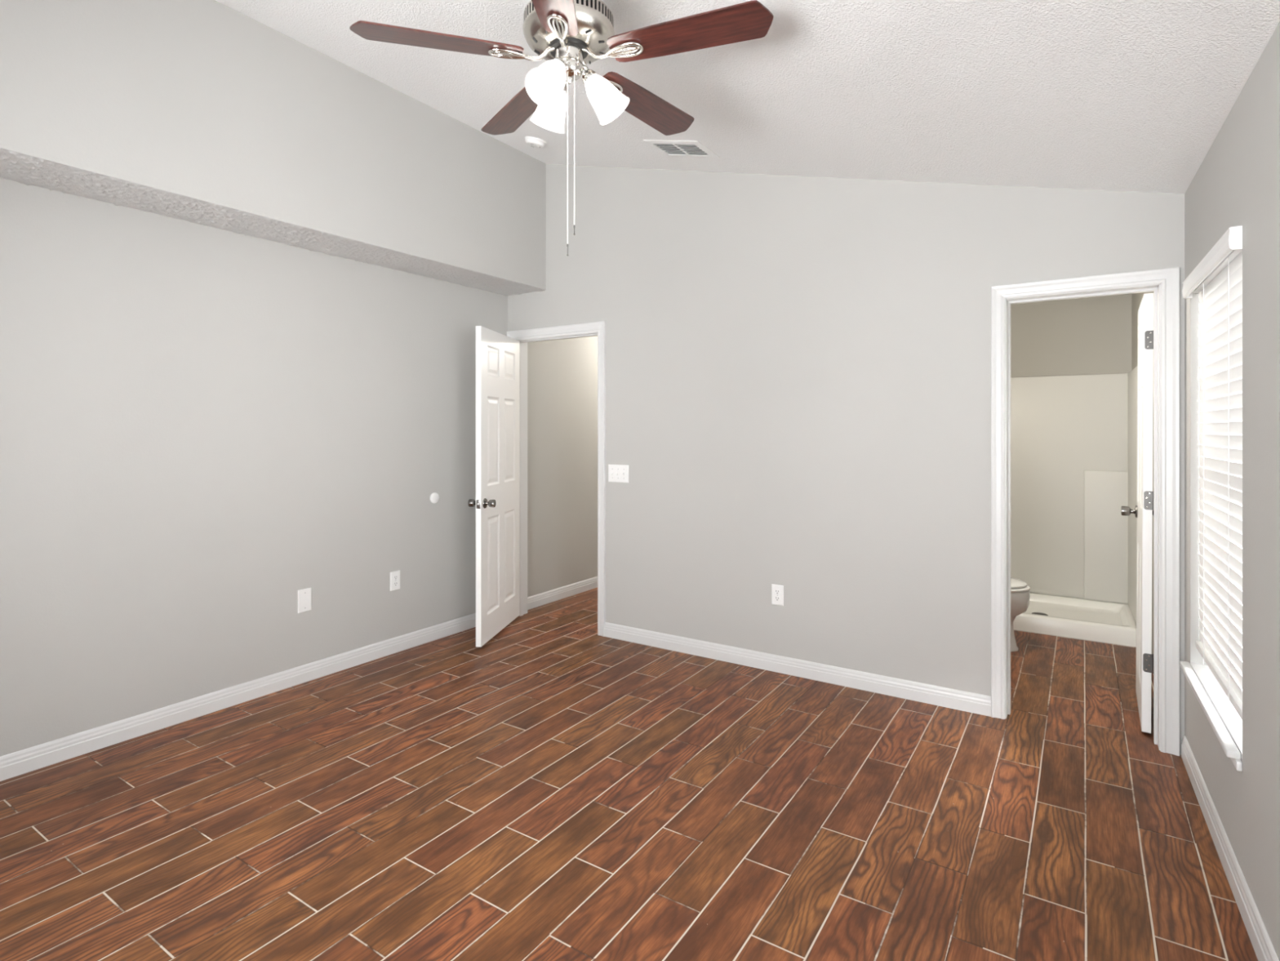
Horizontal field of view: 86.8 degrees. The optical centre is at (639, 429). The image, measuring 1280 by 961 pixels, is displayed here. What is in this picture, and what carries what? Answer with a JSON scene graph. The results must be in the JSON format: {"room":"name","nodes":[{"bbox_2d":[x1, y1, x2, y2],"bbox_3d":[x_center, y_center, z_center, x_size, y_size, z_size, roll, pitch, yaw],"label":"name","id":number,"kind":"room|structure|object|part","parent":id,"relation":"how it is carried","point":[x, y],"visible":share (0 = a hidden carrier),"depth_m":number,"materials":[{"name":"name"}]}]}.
{"room":"empty bedroom","nodes":[
{"label":"empty bedroom","id":0,"kind":"room"},
{"bbox_2d":[0,0,546,295],"bbox_3d":[-2.261,-1.548,2.805,0.375,1.108,5.200,0,0,33],"label":"soffit","id":1,"kind":"structure","parent":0,"point":[205,113],"depth_m":3.17,"materials":[{"name":"beige paint"}]},
{"bbox_2d":[0,177,597,755],"bbox_3d":[-1.618,-0.352,4.237,0.120,3.500,8.500,0,0,33],"label":"wall","id":2,"kind":"structure","parent":0,"point":[202,428],"depth_m":3.40,"materials":[{"name":"beige paint"}]},
{"bbox_2d":[0,613,475,781],"bbox_3d":[-2.412,1.351,2.903,0.014,0.094,5.198,0,0,33],"label":"baseboard","id":3,"kind":"structure","parent":2,"relation":"attached to","point":[39,756],"depth_m":3.32,"materials":[{"name":"white paint"}]},
{"bbox_2d":[297,586,311,613],"bbox_3d":[-1.859,0.947,3.754,0.007,0.127,0.078,0,0,33],"label":"blank plate","id":4,"kind":"object","parent":2,"relation":"attached to","point":[304,595],"visible":1,"depth_m":3.75,"materials":[{"name":"white plastic"}]},
{"bbox_2d":[390,569,399,591],"bbox_3d":[-1.535,0.948,4.247,0.008,0.117,0.072,0,0,33],"label":"wall outlet","id":5,"kind":"object","parent":2,"relation":"attached to","point":[394,575],"visible":1,"depth_m":4.24,"materials":[{"name":"white plastic"}]},
{"bbox_2d":[430,492,439,502],"bbox_3d":[-1.365,0.455,4.504,0.012,0.072,0.072,0,0,33],"label":"bumper cover","id":6,"kind":"object","parent":2,"relation":"attached to","point":[434,497],"visible":1,"depth_m":4.50,"materials":[{"name":"white plastic"}]},
{"bbox_2d":[527,576,597,609],"bbox_3d":[-0.096,1.351,6.440,0.014,0.094,2.945,0,0,33],"label":"baseboard","id":7,"kind":"structure","parent":2,"relation":"attached to","point":[537,600],"depth_m":5.58,"materials":[{"name":"white paint"}]},
{"bbox_2d":[0,586,1257,960],"bbox_3d":[0.210,1.448,3.040,4.450,0.100,8.500,0,0,33],"label":"floor","id":8,"kind":"structure","parent":0,"point":[553,788],"depth_m":2.41,"materials":[{"name":"brown tile"}]},
{"bbox_2d":[1010,577,1030,651],"bbox_3d":[2.151,1.020,4.446,0.717,0.755,0.420,0,0,33],"label":"toilet","id":9,"kind":"object","parent":8,"relation":"on","point":[1020,589],"visible":0.17,"depth_m":4.21,"materials":[{"name":"white ceramic"}]},
{"bbox_3d":[2.249,0.973,4.382,0.448,0.024,0.358,0,0,33],"label":"lid","id":10,"kind":"part","parent":9,"relation":"part of","materials":[{"name":"white ceramic"}]},
{"bbox_3d":[2.254,0.998,4.379,0.470,0.018,0.374,0,0,33],"label":"seat","id":11,"kind":"part","parent":9,"relation":"part of","materials":[{"name":"white ceramic"}]},
{"bbox_2d":[1010,365,1137,646],"bbox_3d":[2.871,0.491,5.014,1.327,1.811,0.769,0,0,33],"label":"shower stall","id":12,"kind":"object","parent":8,"relation":"on","point":[1073,438],"visible":0.66,"depth_m":5.13,"materials":[{"name":"white plastic"}]},
{"bbox_2d":[1013,592,1136,646],"bbox_3d":[2.862,1.339,5.020,1.306,0.115,0.769,0,0,33],"label":"shower tray","id":13,"kind":"object","parent":12,"relation":"on","point":[1061,614],"depth_m":4.71,"materials":[{"name":"white plastic"}]},
{"bbox_2d":[1013,629,1133,646],"bbox_3d":[2.643,1.396,4.702,1.280,0.004,0.004,0,0,33],"label":"trim","id":14,"kind":"structure","parent":13,"relation":"attached to","point":[1014,629],"depth_m":4.52,"materials":[{"name":"white plastic"}]},
{"bbox_3d":[3.476,0.793,5.036,0.288,0.974,0.022,0,0,33],"label":"shelf panel","id":15,"kind":"part","parent":12,"relation":"part of","materials":[{"name":"white plastic"}]},
{"bbox_3d":[3.409,0.433,4.664,0.025,1.695,0.715,0,0,32],"label":"panel","id":16,"kind":"part","parent":12,"relation":"part of","materials":[{"name":"white plastic"}]},
{"bbox_2d":[215,0,1279,194],"bbox_3d":[-0.452,-1.461,1.560,4.035,1.113,5.300,0,0,33],"label":"ceiling","id":17,"kind":"structure","parent":0,"point":[1131,95],"depth_m":2.57,"materials":[{"name":"white paint"}]},
{"bbox_2d":[524,136,546,148],"bbox_3d":[-0.659,-1.813,4.273,0.137,0.061,0.135,0,0,-39],"label":"smoke detector","id":18,"kind":"object","parent":17,"relation":"attached to","point":[535,142],"visible":1,"depth_m":4.23,"materials":[{"name":"white plastic"}]},
{"bbox_2d":[349,0,773,256],"bbox_3d":[-0.192,-1.015,2.227,1.255,0.913,1.235,0,0,33],"label":"ceiling fan","id":19,"kind":"object","parent":17,"relation":"hanging from","point":[571,35],"visible":1,"depth_m":2.12,"materials":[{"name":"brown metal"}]},
{"bbox_3d":[-0.623,-1.202,2.095,0.512,0.006,0.143,0,11,-15],"label":"blade","id":20,"kind":"part","parent":19,"relation":"part of","materials":[{"name":"brown wood"}]},
{"bbox_3d":[-0.454,-1.202,2.542,0.143,0.006,0.512,-13,7,-33],"label":"blade","id":21,"kind":"part","parent":19,"relation":"part of","materials":[{"name":"brown wood"}]},
{"bbox_3d":[-0.279,-1.081,2.087,0.124,0.156,0.148,0,0,33],"label":"lamp shade","id":22,"kind":"part","parent":19,"relation":"part of","materials":[{"name":"white glass"}]},
{"bbox_3d":[-0.300,-1.081,2.312,0.146,0.156,0.122,0,0,33],"label":"lamp shade","id":23,"kind":"part","parent":19,"relation":"part of","materials":[{"name":"white glass"}]},
{"bbox_3d":[-0.272,-1.105,2.109,0.057,0.085,0.076,0,0,33],"label":"bulb","id":24,"kind":"part","parent":19,"relation":"part of","materials":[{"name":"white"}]},
{"bbox_3d":[-0.250,-1.202,1.797,0.143,0.006,0.512,11,1,3],"label":"blade","id":25,"kind":"part","parent":19,"relation":"part of","materials":[{"name":"brown wood"}]},
{"bbox_3d":[-0.232,-0.877,2.172,0.003,0.569,0.003,0,0,-34],"label":"pull chain","id":26,"kind":"part","parent":19,"relation":"part of","materials":[{"name":"silver metal"}]},
{"bbox_3d":[-0.211,-0.908,2.172,0.003,0.508,0.003,0,0,-34],"label":"pull chain","id":27,"kind":"part","parent":19,"relation":"part of","materials":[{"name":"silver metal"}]},
{"bbox_3d":[-0.180,-1.173,2.208,0.028,0.030,0.015,0,0,-6],"label":"lamp arm","id":28,"kind":"part","parent":19,"relation":"part of","materials":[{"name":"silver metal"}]},
{"bbox_3d":[-0.099,-1.081,2.219,0.139,0.156,0.131,0,0,33],"label":"lamp shade","id":29,"kind":"part","parent":19,"relation":"part of","materials":[{"name":"white glass"}]},
{"bbox_3d":[0.023,-1.202,2.520,0.143,0.006,0.512,-14,-9,38],"label":"blade","id":30,"kind":"part","parent":19,"relation":"part of","materials":[{"name":"brown wood"}]},
{"bbox_3d":[0.149,-1.202,2.059,0.512,0.006,0.143,0,-11,21],"label":"blade","id":31,"kind":"part","parent":19,"relation":"part of","materials":[{"name":"brown wood"}]},
{"bbox_2d":[643,139,719,157],"bbox_3d":[0.234,-1.572,3.789,0.346,0.090,0.256,0,0,33],"label":"ceiling vent","id":32,"kind":"object","parent":17,"relation":"in","point":[668,148],"visible":1,"depth_m":3.77,"materials":[{"name":"white plastic"}]},
{"bbox_2d":[507,164,1184,754],"bbox_3d":[0.708,-0.258,4.049,3.980,3.313,0.135,0,0,33],"label":"wall","id":33,"kind":"structure","parent":0,"point":[798,367],"depth_m":3.79,"materials":[{"name":"beige paint"}]},
{"bbox_2d":[467,325,519,646],"bbox_3d":[-0.967,0.360,4.656,0.174,2.032,0.771,0,0,9],"label":"door","id":34,"kind":"structure","parent":33,"relation":"in","point":[497,502],"depth_m":4.59,"materials":[{"name":"white paint"}]},
{"bbox_3d":[-1.066,0.473,4.354,0.070,0.066,0.066,0,0,9],"label":"knob","id":35,"kind":"part","parent":34,"relation":"part of","materials":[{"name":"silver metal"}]},
{"bbox_3d":[-0.963,0.473,4.338,0.070,0.066,0.066,0,0,9],"label":"knob","id":36,"kind":"part","parent":34,"relation":"part of","materials":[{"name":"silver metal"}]},
{"bbox_2d":[506,320,605,636],"bbox_3d":[-0.581,0.332,4.882,0.906,2.132,0.154,0,0,33],"label":"trim","id":37,"kind":"structure","parent":33,"relation":"attached to","point":[595,328],"depth_m":4.69,"materials":[{"name":"white paint"}]},
{"bbox_2d":[608,464,628,482],"bbox_3d":[-0.148,0.294,4.518,0.165,0.117,0.019,0,0,33],"label":"light switch","id":38,"kind":"object","parent":33,"relation":"attached to","point":[616,473],"visible":1,"depth_m":4.52,"materials":[{"name":"white plastic"}]},
{"bbox_2d":[771,583,783,605],"bbox_3d":[0.794,0.955,3.907,0.072,0.117,0.008,0,0,33],"label":"wall outlet","id":39,"kind":"object","parent":33,"relation":"attached to","point":[777,590],"visible":1,"depth_m":3.90,"materials":[{"name":"white plastic"}]},
{"bbox_2d":[774,589,780,594],"bbox_3d":[0.793,0.935,3.905,0.034,0.027,0.002,0,0,33],"label":"receptacle","id":40,"kind":"object","parent":39,"relation":"attached to","point":[776,591],"depth_m":3.90,"materials":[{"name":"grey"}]},
{"bbox_2d":[774,595,780,600],"bbox_3d":[0.793,0.975,3.905,0.034,0.027,0.002,0,0,33],"label":"receptacle","id":41,"kind":"object","parent":39,"relation":"attached to","point":[776,597],"depth_m":3.90,"materials":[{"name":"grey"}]},
{"bbox_2d":[604,622,991,716],"bbox_3d":[0.738,1.351,3.940,2.332,0.094,0.014,0,0,33],"label":"baseboard","id":42,"kind":"structure","parent":33,"relation":"attached to","point":[975,703],"depth_m":3.79,"materials":[{"name":"white paint"}]},
{"bbox_2d":[991,266,1179,755],"bbox_3d":[2.051,0.350,3.158,0.722,2.095,0.154,0,0,33],"label":"trim","id":43,"kind":"structure","parent":33,"relation":"attached to","point":[1164,283],"depth_m":3.01,"materials":[{"name":"white paint"}]},
{"bbox_2d":[1120,293,1153,733],"bbox_3d":[2.484,0.382,3.334,0.174,2.008,0.596,0,0,34],"label":"door","id":44,"kind":"structure","parent":33,"relation":"in","point":[1143,511],"depth_m":3.10,"materials":[{"name":"white paint"}]},
{"bbox_3d":[2.567,0.428,3.551,0.070,0.066,0.066,0,0,34],"label":"knob","id":45,"kind":"part","parent":44,"relation":"part of","materials":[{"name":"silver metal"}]},
{"bbox_2d":[1010,293,1131,377],"bbox_3d":[3.137,0.178,5.366,1.400,2.440,0.100,0,0,33],"label":"wall","id":46,"kind":"structure","parent":0,"point":[1088,335],"depth_m":5.19,"materials":[{"name":"paint"}]},
{"bbox_2d":[1131,22,1279,960],"bbox_3d":[1.695,0.098,1.712,0.160,2.600,7.900,0,0,32],"label":"wall","id":47,"kind":"structure","parent":0,"point":[1237,183],"depth_m":1.90,"materials":[{"name":"beige paint"}]},
{"bbox_2d":[1179,661,1242,771],"bbox_3d":[2.037,0.982,2.379,0.109,0.050,0.938,0,0,32],"label":"window sill","id":48,"kind":"structure","parent":47,"relation":"attached to","point":[1225,722],"depth_m":2.32,"materials":[{"name":"white paint"}]},
{"bbox_2d":[1182,225,1242,719],"bbox_3d":[2.024,0.143,2.374,0.088,1.486,0.916,0,0,32],"label":"window blind","id":49,"kind":"object","parent":47,"relation":"attached to","point":[1217,279],"visible":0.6,"depth_m":2.37,"materials":[{"name":"white plastic"}]},
{"bbox_3d":[2.118,0.165,2.543,0.002,1.434,0.002,0,0,32],"label":"ladder cord","id":50,"kind":"part","parent":49,"relation":"part of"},
{"bbox_3d":[2.042,0.873,2.369,0.032,0.026,0.902,0,0,32],"label":"rail","id":51,"kind":"part","parent":49,"relation":"part of","materials":[{"name":"white plastic"}]},
{"bbox_3d":[1.887,0.165,2.169,0.002,1.434,0.002,0,0,32],"label":"ladder cord","id":52,"kind":"part","parent":49,"relation":"part of","materials":[{"name":"white fabric"}]},
{"bbox_2d":[1181,734,1279,960],"bbox_3d":[0.959,1.351,0.686,0.014,0.094,5.182,0,0,32],"label":"baseboard","id":53,"kind":"structure","parent":47,"relation":"attached to","point":[1264,948],"depth_m":2.08,"materials":[{"name":"white paint"}]}
]}

